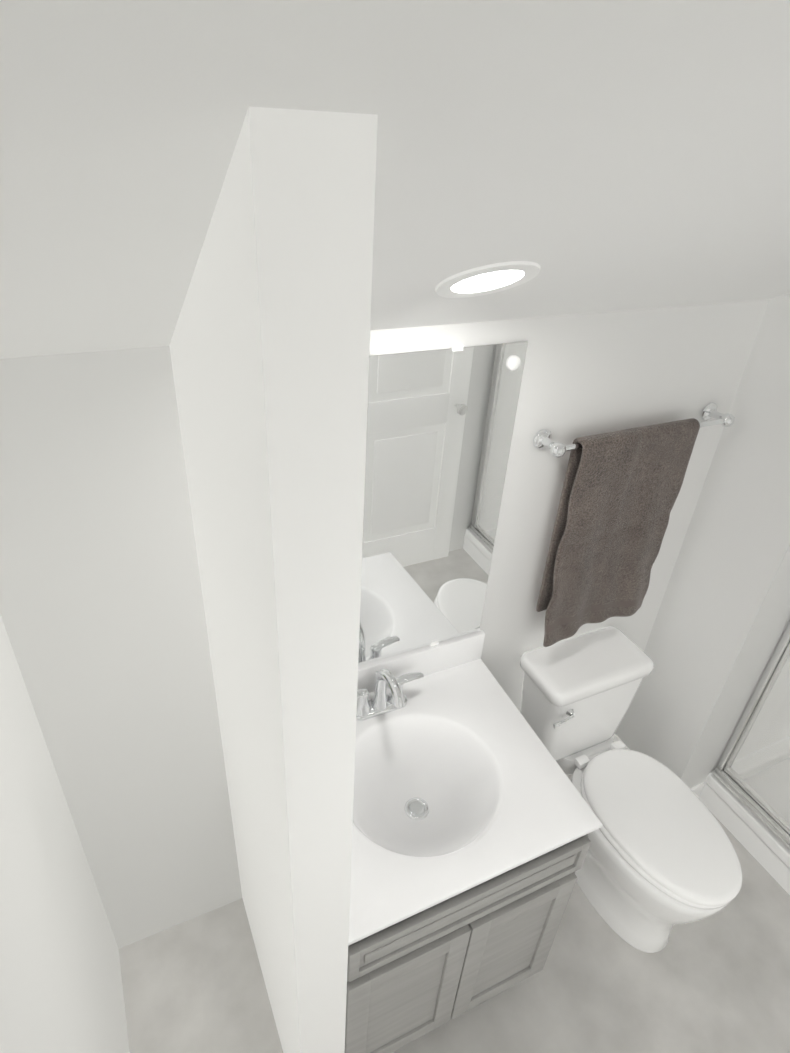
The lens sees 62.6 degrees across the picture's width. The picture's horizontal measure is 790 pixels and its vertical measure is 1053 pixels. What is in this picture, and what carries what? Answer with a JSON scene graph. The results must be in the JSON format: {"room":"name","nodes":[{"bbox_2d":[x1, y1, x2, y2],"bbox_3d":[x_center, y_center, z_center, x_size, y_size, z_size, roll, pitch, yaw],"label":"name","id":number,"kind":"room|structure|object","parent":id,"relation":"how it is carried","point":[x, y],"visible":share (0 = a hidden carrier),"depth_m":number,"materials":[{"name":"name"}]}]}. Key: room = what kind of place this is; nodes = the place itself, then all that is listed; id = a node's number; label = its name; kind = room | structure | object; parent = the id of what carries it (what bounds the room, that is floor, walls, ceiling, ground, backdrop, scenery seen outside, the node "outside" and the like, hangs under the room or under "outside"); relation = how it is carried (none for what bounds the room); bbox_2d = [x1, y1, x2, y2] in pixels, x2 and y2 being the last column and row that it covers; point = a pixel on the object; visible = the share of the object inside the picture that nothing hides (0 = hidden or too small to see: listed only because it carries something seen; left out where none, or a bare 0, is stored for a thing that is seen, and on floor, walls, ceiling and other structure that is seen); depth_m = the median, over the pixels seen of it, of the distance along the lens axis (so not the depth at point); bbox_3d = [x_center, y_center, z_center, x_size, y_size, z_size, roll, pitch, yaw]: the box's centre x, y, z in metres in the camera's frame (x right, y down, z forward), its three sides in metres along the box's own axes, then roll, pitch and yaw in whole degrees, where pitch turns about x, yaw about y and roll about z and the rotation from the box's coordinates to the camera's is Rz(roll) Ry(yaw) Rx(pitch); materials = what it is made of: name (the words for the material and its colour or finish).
{"room":"bathroom","nodes":[
{"label":"bathroom","id":0,"kind":"room"},
{"bbox_2d":[0,615,129,1052],"bbox_3d":[-0.483,0.529,0.649,0.100,2.700,1.500,-12,36,-23],"label":"wall","id":1,"kind":"structure","parent":0,"point":[61,988],"depth_m":1.17,"materials":[{"name":"white paint"}]},
{"bbox_2d":[169,107,377,1052],"bbox_3d":[-0.239,0.220,1.157,0.100,2.700,0.632,-12,36,-23],"label":"wall","id":2,"kind":"structure","parent":0,"point":[269,346],"depth_m":0.73,"materials":[{"name":"white paint"}]},
{"bbox_2d":[0,300,768,947],"bbox_3d":[0.057,-0.066,1.633,1.957,2.700,0.120,-12,36,-23],"label":"wall","id":3,"kind":"structure","parent":0,"point":[102,612],"depth_m":1.51,"materials":[{"name":"white paint"}]},
{"bbox_2d":[358,340,527,665],"bbox_3d":[-0.022,0.008,1.547,0.652,0.864,0.014,-12,36,-23],"label":"mirror","id":4,"kind":"object","parent":3,"relation":"attached to","point":[440,425],"visible":0.54,"depth_m":1.55,"materials":[{"name":"glass"},{"name":"silver"}]},
{"bbox_2d":[533,402,734,457],"bbox_3d":[0.647,-0.252,1.703,0.634,0.054,0.084,-12,36,-23],"label":"towel bar","id":5,"kind":"object","parent":3,"relation":"attached to","point":[542,439],"visible":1,"depth_m":1.62,"materials":[{"name":"silver metal"}]},
{"bbox_2d":[536,418,699,646],"bbox_3d":[0.614,0.029,1.828,0.408,0.654,0.074,-12,36,-23],"label":"hanging towel","id":6,"kind":"object","parent":5,"relation":"hanging from","point":[620,492],"visible":1,"depth_m":1.78,"materials":[{"name":"fabric"}]},
{"bbox_2d":[0,0,789,358],"bbox_3d":[1.305,0.298,-0.284,3.700,0.824,4.420,-12,36,-23],"label":"ceiling","id":7,"kind":"structure","parent":0,"point":[594,156],"depth_m":0.56,"materials":[{"name":"white paint"}]},
{"bbox_2d":[435,261,540,297],"bbox_3d":[0.146,-0.392,1.034,0.169,0.087,0.147,-12,36,-23],"label":"recessed light","id":8,"kind":"object","parent":7,"relation":"in","point":[488,279],"visible":1,"depth_m":1.02,"materials":[{"name":"white plastic"}]},
{"bbox_2d":[119,774,789,1052],"bbox_3d":[1.183,2.128,0.891,3.700,0.060,4.420,-12,36,-23],"label":"floor","id":9,"kind":"structure","parent":0,"point":[718,982],"depth_m":1.92,"materials":[{"name":"plastic"}]},
{"bbox_2d":[344,630,602,1052],"bbox_3d":[0.057,0.897,1.802,0.672,0.900,0.602,-12,36,-23],"label":"bathroom vanity","id":10,"kind":"object","parent":9,"relation":"on","point":[476,820],"visible":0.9,"depth_m":1.59,"materials":[{"name":"stone"}]},
{"bbox_2d":[356,669,423,720],"bbox_3d":[-0.018,0.446,1.691,0.249,0.169,0.150,-12,36,-23],"label":"faucet","id":11,"kind":"object","parent":10,"relation":"on","point":[381,702],"visible":0.85,"depth_m":1.72,"materials":[{"name":"silver metal"}]},
{"bbox_2d":[520,626,742,952],"bbox_3d":[0.707,0.867,2.040,0.415,0.767,0.748,-12,36,-23],"label":"toilet","id":12,"kind":"object","parent":9,"relation":"on","point":[661,859],"visible":0.9,"depth_m":1.98,"materials":[{"name":"ceramic"}]},
{"bbox_2d":[699,736,789,894],"bbox_3d":[1.782,1.212,2.187,0.790,0.148,1.184,-12,36,-23],"label":"shower pan","id":13,"kind":"object","parent":9,"relation":"on","point":[768,851],"visible":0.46,"depth_m":2.40,"materials":[{"name":"plastic"}]},
{"bbox_2d":[711,621,789,851],"bbox_3d":[1.514,0.490,1.545,0.063,1.744,1.184,-12,36,-23],"label":"shower door","id":14,"kind":"structure","parent":13,"relation":"on","point":[764,813],"depth_m":2.26,"materials":[{"name":"clear glass"}]},
{"bbox_2d":[615,293,789,787],"bbox_3d":[1.502,-0.270,2.103,1.093,2.700,0.435,-12,36,-23],"label":"wall","id":15,"kind":"structure","parent":0,"point":[722,620],"depth_m":2.03,"materials":[{"name":"white paint"}]},
{"bbox_2d":[613,733,629,749],"bbox_3d":[0.957,0.962,2.543,0.012,0.093,0.326,-12,36,-23],"label":"bump","id":16,"kind":"object","parent":15,"relation":"attached to","point":[616,738],"visible":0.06,"depth_m":2.62,"materials":[{"name":"white"}]},
{"bbox_2d":[690,783,704,796],"bbox_3d":[1.094,1.028,2.455,0.168,0.093,0.012,-12,36,-23],"label":"bump","id":17,"kind":"object","parent":15,"relation":"attached to","point":[697,790],"visible":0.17,"depth_m":2.45,"materials":[{"name":"white"}]},
{"bbox_3d":[2.301,0.084,1.634,0.142,2.700,1.305,-12,36,-23],"label":"wall","id":18,"kind":"structure","parent":0,"visible":0},
{"bbox_2d":[734,655,789,761],"bbox_3d":[1.869,0.447,1.717,0.709,1.762,1.184,-12,36,-23],"label":"shower surround","id":19,"kind":"object","parent":18,"relation":"attached to","point":[756,741],"depth_m":2.42,"materials":[{"name":"plastic"}]}
]}

